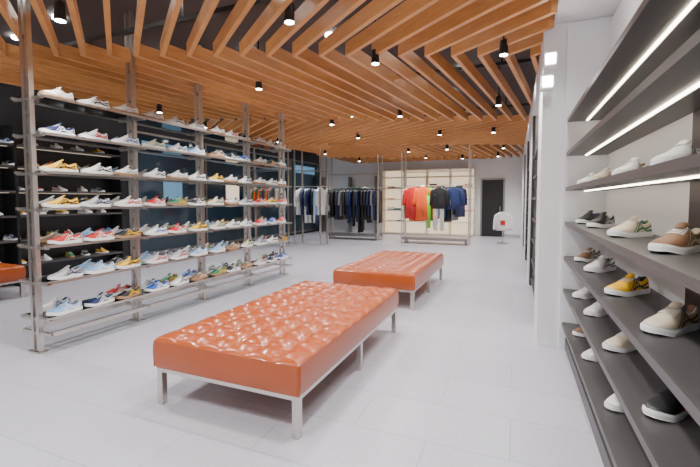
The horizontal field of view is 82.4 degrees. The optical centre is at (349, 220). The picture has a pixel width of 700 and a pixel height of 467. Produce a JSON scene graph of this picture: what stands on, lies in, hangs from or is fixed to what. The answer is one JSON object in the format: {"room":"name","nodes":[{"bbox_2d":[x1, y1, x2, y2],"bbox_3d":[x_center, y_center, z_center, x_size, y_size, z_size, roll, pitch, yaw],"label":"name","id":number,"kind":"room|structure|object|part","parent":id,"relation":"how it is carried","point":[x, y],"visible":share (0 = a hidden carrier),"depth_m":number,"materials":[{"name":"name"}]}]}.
{"room":"clothing store","nodes":[
{"label":"clothing store","id":0,"kind":"room"},
{"bbox_2d":[0,83,113,285],"bbox_3d":[-6.340,-0.639,5.508,0.440,3.499,6.400,1,3,22],"label":"wall","id":1,"kind":"structure","parent":0,"point":[10,111],"depth_m":7.36,"materials":[{"name":"black paint"}]},
{"bbox_2d":[113,119,318,258],"bbox_3d":[-4.750,-0.929,10.089,0.100,3.600,17.500,1,3,22],"label":"wall","id":2,"kind":"structure","parent":0,"point":[120,129],"depth_m":10.31,"materials":[{"name":"paint"}]},
{"bbox_2d":[137,131,205,254],"bbox_3d":[-4.582,-0.678,10.255,0.085,2.920,2.310,1,3,22],"label":"window","id":3,"kind":"structure","parent":2,"relation":"in","point":[182,215],"depth_m":10.10,"materials":[{"name":"clear glass"}]},
{"bbox_2d":[204,143,253,244],"bbox_3d":[-3.687,-0.791,12.425,0.085,2.920,2.310,1,3,22],"label":"window","id":4,"kind":"structure","parent":2,"relation":"in","point":[228,213],"depth_m":12.16,"materials":[{"name":"clear glass"}]},
{"bbox_2d":[255,152,290,238],"bbox_3d":[-2.791,-0.905,14.595,0.085,2.920,2.310,1,3,22],"label":"window","id":5,"kind":"structure","parent":2,"relation":"in","point":[265,212],"depth_m":14.41,"materials":[{"name":"clear glass"}]},
{"bbox_2d":[291,159,317,233],"bbox_3d":[-1.896,-1.019,16.764,0.085,2.920,2.310,1,3,22],"label":"window","id":6,"kind":"structure","parent":2,"relation":"in","point":[309,178],"depth_m":16.56,"materials":[{"name":"clear glass"}]},
{"bbox_2d":[0,0,539,134],"bbox_3d":[-0.775,-2.591,8.361,8.500,0.100,17.500,1,3,22],"label":"ceiling","id":7,"kind":"structure","parent":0,"point":[91,12],"depth_m":5.05,"materials":[{"name":"black paint"}]},
{"bbox_2d":[48,0,531,151],"bbox_3d":[0.246,-2.349,8.462,6.620,0.395,15.040,1,3,22],"label":"ceiling","id":8,"kind":"structure","parent":0,"point":[225,9],"depth_m":4.10,"materials":[{"name":"black paint"}]},
{"bbox_2d":[54,0,66,22],"bbox_3d":[-2.362,-1.950,3.246,0.090,0.644,0.090,1,3,22],"label":"track spotlight","id":9,"kind":"object","parent":8,"relation":"hanging from","point":[60,16],"visible":1,"depth_m":3.23,"materials":[{"name":"black metal"}]},
{"bbox_2d":[157,104,162,112],"bbox_3d":[-3.183,-2.130,6.669,0.090,0.644,0.090,1,3,22],"label":"track spotlight","id":10,"kind":"object","parent":8,"relation":"hanging from","point":[159,106],"visible":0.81,"depth_m":6.64,"materials":[{"name":"black metal"}]},
{"bbox_2d":[255,40,261,89],"bbox_3d":[-1.202,-2.056,5.259,0.090,0.644,0.090,1,3,22],"label":"track spotlight","id":11,"kind":"object","parent":8,"relation":"hanging from","point":[258,86],"visible":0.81,"depth_m":5.24,"materials":[{"name":"black metal"}]},
{"bbox_2d":[0,0,557,163],"bbox_3d":[0.019,-2.038,7.927,6.669,0.140,17.170,1,3,22],"label":"wooden ceiling slats","id":12,"kind":"structure","parent":8,"relation":"attached to","point":[301,84],"depth_m":5.03,"materials":[{"name":"brown wood"}]},
{"bbox_2d":[284,3,294,24],"bbox_3d":[-0.498,-1.952,3.273,0.090,0.644,0.090,1,3,22],"label":"track spotlight","id":13,"kind":"object","parent":8,"relation":"hanging from","point":[289,15],"visible":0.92,"depth_m":3.25,"materials":[{"name":"black metal"}]},
{"bbox_2d":[371,19,379,64],"bbox_3d":[0.273,-2.004,4.274,0.090,0.644,0.090,1,3,22],"label":"track spotlight","id":14,"kind":"object","parent":8,"relation":"hanging from","point":[375,60],"visible":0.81,"depth_m":4.25,"materials":[{"name":"black metal"}]},
{"bbox_2d":[397,109,401,116],"bbox_3d":[0.874,-2.146,6.980,0.090,0.644,0.090,1,3,22],"label":"track spotlight","id":15,"kind":"object","parent":8,"relation":"hanging from","point":[399,114],"visible":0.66,"depth_m":6.96,"materials":[{"name":"black metal"}]},
{"bbox_2d":[491,103,495,132],"bbox_3d":[3.112,-2.234,8.656,0.090,0.644,0.090,1,3,22],"label":"track spotlight","id":16,"kind":"object","parent":8,"relation":"hanging from","point":[493,130],"visible":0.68,"depth_m":8.64,"materials":[{"name":"black metal"}]},
{"bbox_2d":[495,66,501,105],"bbox_3d":[2.296,-2.104,6.169,0.090,0.644,0.090,1,3,22],"label":"track spotlight","id":17,"kind":"object","parent":8,"relation":"hanging from","point":[498,98],"visible":0.87,"depth_m":6.16,"materials":[{"name":"black metal"}]},
{"bbox_2d":[499,36,508,56],"bbox_3d":[1.548,-1.991,4.011,0.090,0.644,0.090,1,3,22],"label":"track spotlight","id":18,"kind":"object","parent":8,"relation":"hanging from","point":[503,48],"visible":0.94,"depth_m":3.99,"materials":[{"name":"black metal"}]},
{"bbox_2d":[0,231,603,466],"bbox_3d":[-0.544,1.009,8.455,9.000,0.100,17.500,1,3,22],"label":"floor","id":19,"kind":"structure","parent":0,"point":[463,379],"depth_m":2.93,"materials":[{"name":"grey tile"}]},
{"bbox_2d":[0,263,25,297],"bbox_3d":[-5.431,0.898,5.050,0.862,0.477,1.912,1,3,22],"label":"leather bench","id":20,"kind":"object","parent":19,"relation":"on","point":[9,273],"visible":0.9,"depth_m":5.65,"materials":[{"name":"leather"}]},
{"bbox_3d":[-5.431,1.010,5.056,0.830,0.254,1.880,1,3,22],"label":"steel frame","id":21,"kind":"part","parent":20,"relation":"part of","materials":[{"name":"silver metal"}]},
{"bbox_2d":[0,124,124,285],"bbox_3d":[-5.858,-0.196,5.657,0.345,2.600,5.600,1,3,22],"label":"display shelf","id":22,"kind":"object","parent":19,"relation":"on","point":[11,190],"visible":0.64,"depth_m":6.75,"materials":[{"name":"grey wood"}]},
{"bbox_2d":[10,0,291,353],"bbox_3d":[-2.081,-0.641,5.553,0.400,3.499,4.290,1,3,22],"label":"display rack","id":23,"kind":"object","parent":19,"relation":"on","point":[57,311],"visible":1,"depth_m":4.52,"materials":[{"name":"metal"}]},
{"bbox_2d":[246,138,289,244],"bbox_3d":[-2.556,-0.999,12.375,1.355,3.499,0.642,1,3,22],"label":"clothing rack","id":24,"kind":"object","parent":19,"relation":"on","point":[255,193],"visible":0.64,"depth_m":12.31,"materials":[{"name":"metal"}]},
{"bbox_2d":[153,281,398,439],"bbox_3d":[-0.414,0.980,3.499,1.142,0.477,2.122,1,3,22],"label":"leather bench","id":25,"kind":"object","parent":19,"relation":"on","point":[282,343],"visible":1,"depth_m":2.75,"materials":[{"name":"leather"}]},
{"bbox_2d":[293,149,327,244],"bbox_3d":[-1.241,-1.016,12.698,0.940,3.499,0.642,1,3,22],"label":"clothing rack","id":26,"kind":"object","parent":19,"relation":"on","point":[307,202],"visible":0.99,"depth_m":12.60,"materials":[{"name":"metal"}]},
{"bbox_2d":[322,176,376,232],"bbox_3d":[-0.013,-0.712,17.405,2.500,2.400,0.399,1,3,22],"label":"clothing rack","id":27,"kind":"object","parent":19,"relation":"on","point":[323,178],"visible":0.24,"depth_m":17.44,"materials":[{"name":"silver metal"}]},
{"bbox_2d":[328,154,382,240],"bbox_3d":[0.145,-1.099,14.288,1.990,3.499,0.642,1,3,22],"label":"clothing rack","id":28,"kind":"object","parent":19,"relation":"on","point":[365,204],"visible":1,"depth_m":14.11,"materials":[{"name":"metal"}]},
{"bbox_2d":[333,250,443,310],"bbox_3d":[0.709,0.835,6.260,1.132,0.477,2.192,1,3,22],"label":"leather bench","id":29,"kind":"object","parent":19,"relation":"on","point":[404,271],"visible":0.99,"depth_m":5.46,"materials":[{"name":"leather"}]},
{"bbox_3d":[0.709,0.946,6.266,1.100,0.254,2.160,1,3,22],"label":"steel frame","id":30,"kind":"part","parent":29,"relation":"part of","materials":[{"name":"silver metal"}]},
{"bbox_2d":[383,167,475,236],"bbox_3d":[3.107,-0.764,16.115,3.700,2.640,0.399,1,3,22],"label":"wall shelving","id":31,"kind":"object","parent":19,"relation":"on","point":[391,178],"visible":0.43,"depth_m":16.27,"materials":[{"name":"beige wood"}]},
{"bbox_2d":[401,145,471,245],"bbox_3d":[2.730,-1.018,12.755,2.141,3.499,0.738,1,3,22],"label":"clothing rack","id":32,"kind":"object","parent":19,"relation":"on","point":[446,204],"visible":1,"depth_m":12.60,"materials":[{"name":"metal"}]},
{"bbox_2d":[493,212,512,243],"bbox_3d":[4.935,0.189,12.920,0.594,1.070,0.348,1,3,22],"label":"display stand","id":33,"kind":"object","parent":19,"relation":"on","point":[502,221],"visible":1,"depth_m":12.82,"materials":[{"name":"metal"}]},
{"bbox_2d":[523,140,525,245],"bbox_3d":[5.016,-0.673,10.837,0.560,3.010,2.480,1,3,22],"label":"wall shelf","id":34,"kind":"object","parent":19,"relation":"on","point":[525,140],"visible":0.14,"depth_m":12.02,"materials":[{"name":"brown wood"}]},
{"bbox_2d":[525,109,530,259],"bbox_3d":[3.873,-0.528,8.068,0.560,3.010,2.480,1,3,22],"label":"wall shelf","id":35,"kind":"object","parent":19,"relation":"on","point":[528,128],"visible":0.19,"depth_m":9.23,"materials":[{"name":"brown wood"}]},
{"bbox_2d":[529,56,539,294],"bbox_3d":[2.758,-0.386,5.367,0.560,3.010,2.330,1,3,22],"label":"wall shelf","id":36,"kind":"object","parent":19,"relation":"on","point":[535,99],"visible":0.21,"depth_m":6.42,"materials":[{"name":"brown wood"}]},
{"bbox_2d":[558,0,699,466],"bbox_3d":[1.168,-0.166,1.252,0.380,3.000,5.218,1,3,22],"label":"shoe shelf","id":37,"kind":"object","parent":19,"relation":"on","point":[633,75],"visible":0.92,"depth_m":2.04,"materials":[{"name":"grey wood"}]},
{"bbox_2d":[572,327,584,336],"bbox_3d":[2.033,0.914,3.436,0.300,0.114,0.108,-2,3,-27],"label":"sneaker","id":38,"kind":"object","parent":37,"relation":"on","point":[578,331],"visible":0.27,"depth_m":3.37,"materials":[{"name":"brown"}]},
{"bbox_2d":[572,286,594,298],"bbox_3d":[2.035,0.594,3.423,0.300,0.114,0.108,-1,3,-21],"label":"sneaker","id":39,"kind":"object","parent":37,"relation":"on","point":[583,293],"visible":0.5,"depth_m":3.37,"materials":[{"name":"white"}]},
{"bbox_2d":[577,172,594,183],"bbox_3d":[2.048,-0.356,3.404,0.300,0.114,0.108,-2,3,-30],"label":"sneaker","id":40,"kind":"object","parent":37,"relation":"on","point":[592,173],"visible":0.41,"depth_m":3.35,"materials":[{"name":"white leather"}]},
{"bbox_2d":[574,247,599,261],"bbox_3d":[2.045,0.283,3.430,0.300,0.114,0.108,-2,3,-27],"label":"sneaker","id":41,"kind":"object","parent":37,"relation":"on","point":[588,255],"visible":0.96,"depth_m":3.39,"materials":[{"name":"brown leather"}]},
{"bbox_2d":[575,210,599,223],"bbox_3d":[2.050,-0.037,3.425,0.300,0.114,0.108,-2,3,-29],"label":"sneaker","id":42,"kind":"object","parent":37,"relation":"on","point":[589,216],"visible":0.7,"depth_m":3.37,"materials":[{"name":"black fabric"}]},
{"bbox_2d":[581,348,597,361],"bbox_3d":[1.823,0.941,2.925,0.300,0.114,0.108,-1,3,-23],"label":"sneaker","id":43,"kind":"object","parent":37,"relation":"on","point":[589,354],"visible":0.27,"depth_m":2.86,"materials":[{"name":"white"}]},
{"bbox_2d":[583,301,607,316],"bbox_3d":[1.828,0.620,2.922,0.300,0.114,0.108,-2,3,-27],"label":"sneaker","id":44,"kind":"object","parent":37,"relation":"on","point":[596,309],"visible":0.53,"depth_m":2.86,"materials":[{"name":"white"}]},
{"bbox_2d":[586,167,610,181],"bbox_3d":[1.823,-0.328,2.859,0.300,0.114,0.108,-1,3,-20],"label":"sneaker","id":45,"kind":"object","parent":37,"relation":"on","point":[605,172],"visible":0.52,"depth_m":2.82,"materials":[{"name":"beige leather"}]},
{"bbox_2d":[583,255,615,272],"bbox_3d":[1.840,0.309,2.934,0.300,0.114,0.108,-1,3,-25],"label":"sneaker","id":46,"kind":"object","parent":37,"relation":"on","point":[600,265],"visible":1,"depth_m":2.90,"materials":[{"name":"white leather"}]},
{"bbox_2d":[586,212,615,227],"bbox_3d":[1.842,-0.011,2.922,0.300,0.114,0.108,-2,4,-31],"label":"sneaker","id":47,"kind":"object","parent":37,"relation":"on","point":[601,221],"visible":1,"depth_m":2.88,"materials":[{"name":"black fabric"}]},
{"bbox_2d":[604,393,624,412],"bbox_3d":[1.544,0.976,2.248,0.300,0.114,0.108,-2,4,-31],"label":"sneaker","id":48,"kind":"object","parent":37,"relation":"on","point":[612,403],"visible":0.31,"depth_m":2.18,"materials":[{"name":"white"}]},
{"bbox_2d":[602,331,636,352],"bbox_3d":[1.549,0.656,2.245,0.300,0.114,0.108,-1,3,-21],"label":"sneaker","id":49,"kind":"object","parent":37,"relation":"on","point":[620,343],"visible":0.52,"depth_m":2.19,"materials":[{"name":"beige"}]},
{"bbox_2d":[604,273,649,296],"bbox_3d":[1.545,0.347,2.220,0.300,0.114,0.108,-1,3,-20],"label":"sneaker","id":50,"kind":"object","parent":37,"relation":"on","point":[628,286],"visible":1,"depth_m":2.19,"materials":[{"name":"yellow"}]},
{"bbox_2d":[611,157,647,174],"bbox_3d":[1.549,-0.293,2.196,0.300,0.114,0.108,-2,3,-30],"label":"sneaker","id":51,"kind":"object","parent":37,"relation":"on","point":[632,164],"visible":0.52,"depth_m":2.15,"materials":[{"name":"white"}]},
{"bbox_2d":[607,216,652,237],"bbox_3d":[1.538,0.028,2.187,0.300,0.114,0.108,-1,3,-21],"label":"sneaker","id":52,"kind":"object","parent":37,"relation":"on","point":[631,228],"visible":1,"depth_m":2.15,"materials":[{"name":"beige fabric"}]},
{"bbox_2d":[642,387,688,422],"bbox_3d":[1.272,0.691,1.573,0.300,0.114,0.108,-1,3,-26],"label":"sneaker","id":53,"kind":"object","parent":37,"relation":"on","point":[665,406],"visible":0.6,"depth_m":1.52,"materials":[{"name":"black"}]},
{"bbox_2d":[640,301,699,336],"bbox_3d":[1.288,0.379,1.596,0.300,0.114,0.108,-1,3,-22],"label":"sneaker","id":54,"kind":"object","parent":37,"relation":"on","point":[673,321],"visible":1,"depth_m":1.56,"materials":[{"name":"beige"}]},
{"bbox_2d":[648,222,699,254],"bbox_3d":[1.274,0.061,1.545,0.300,0.114,0.108,-1,3,-26],"label":"sneaker","id":55,"kind":"object","parent":37,"relation":"on","point":[681,240],"visible":1,"depth_m":1.50,"materials":[{"name":"brown leather"}]},
{"bbox_2d":[650,139,699,164],"bbox_3d":[1.281,-0.259,1.546,0.300,0.114,0.108,-2,3,-27],"label":"sneaker","id":56,"kind":"object","parent":37,"relation":"on","point":[682,149],"visible":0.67,"depth_m":1.50,"materials":[{"name":"white leather"}]},
{"bbox_2d":[321,144,523,236],"bbox_3d":[2.856,-1.263,16.464,9.100,3.600,0.100,1,3,22],"label":"wall","id":57,"kind":"structure","parent":0,"point":[508,168],"depth_m":15.93,"materials":[{"name":"white paint"}]},
{"bbox_2d":[480,178,504,236],"bbox_3d":[5.452,-0.518,15.321,0.880,2.230,0.101,1,3,22],"label":"door","id":58,"kind":"structure","parent":57,"relation":"in","point":[492,195],"depth_m":15.34,"materials":[{"name":"black metal"}]},
{"bbox_2d":[505,234,519,236],"bbox_3d":[6.144,0.558,15.139,0.540,0.100,0.014,1,3,22],"label":"baseboard","id":59,"kind":"structure","parent":57,"relation":"attached to","point":[506,235],"depth_m":15.14,"materials":[{"name":"grey"}]},
{"bbox_2d":[521,150,524,245],"bbox_3d":[6.092,-0.813,13.418,0.580,3.020,3.100,1,3,22],"label":"wall","id":60,"kind":"structure","parent":0,"point":[523,156],"depth_m":12.70,"materials":[{"name":"white paint"}]},
{"bbox_2d":[524,135,529,259],"bbox_3d":[4.454,-0.605,9.448,0.580,3.020,0.500,1,3,22],"label":"wall","id":61,"kind":"structure","parent":0,"point":[526,135],"depth_m":9.35,"materials":[{"name":"white paint"}]},
{"bbox_2d":[527,106,538,284],"bbox_3d":[3.311,-0.460,6.679,0.580,3.020,0.500,1,3,22],"label":"wall","id":62,"kind":"structure","parent":0,"point":[537,117],"depth_m":6.55,"materials":[{"name":"white paint"}]},
{"bbox_2d":[534,16,612,346],"bbox_3d":[2.200,-0.319,3.987,0.580,3.020,0.630,1,3,22],"label":"wall","id":63,"kind":"structure","parent":0,"point":[551,129],"depth_m":3.78,"materials":[{"name":"white paint"}]},
{"bbox_2d":[540,74,554,91],"bbox_3d":[1.808,-1.259,3.669,0.110,0.130,0.164,1,3,22],"label":"wall light","id":64,"kind":"object","parent":63,"relation":"attached to","point":[547,81],"visible":1,"depth_m":3.60,"materials":[{"name":"white"}]},
{"bbox_2d":[543,50,557,69],"bbox_3d":[1.826,-1.458,3.651,0.110,0.130,0.164,1,3,22],"label":"wall light","id":65,"kind":"object","parent":63,"relation":"attached to","point":[550,58],"visible":1,"depth_m":3.58,"materials":[{"name":"white plastic"}]},
{"bbox_2d":[554,0,620,23],"bbox_3d":[3.386,-2.262,6.661,0.500,0.580,17.500,1,3,22],"label":"ceiling soffit","id":66,"kind":"structure","parent":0,"point":[568,10],"depth_m":3.41,"materials":[{"name":"white paint"}]}
]}

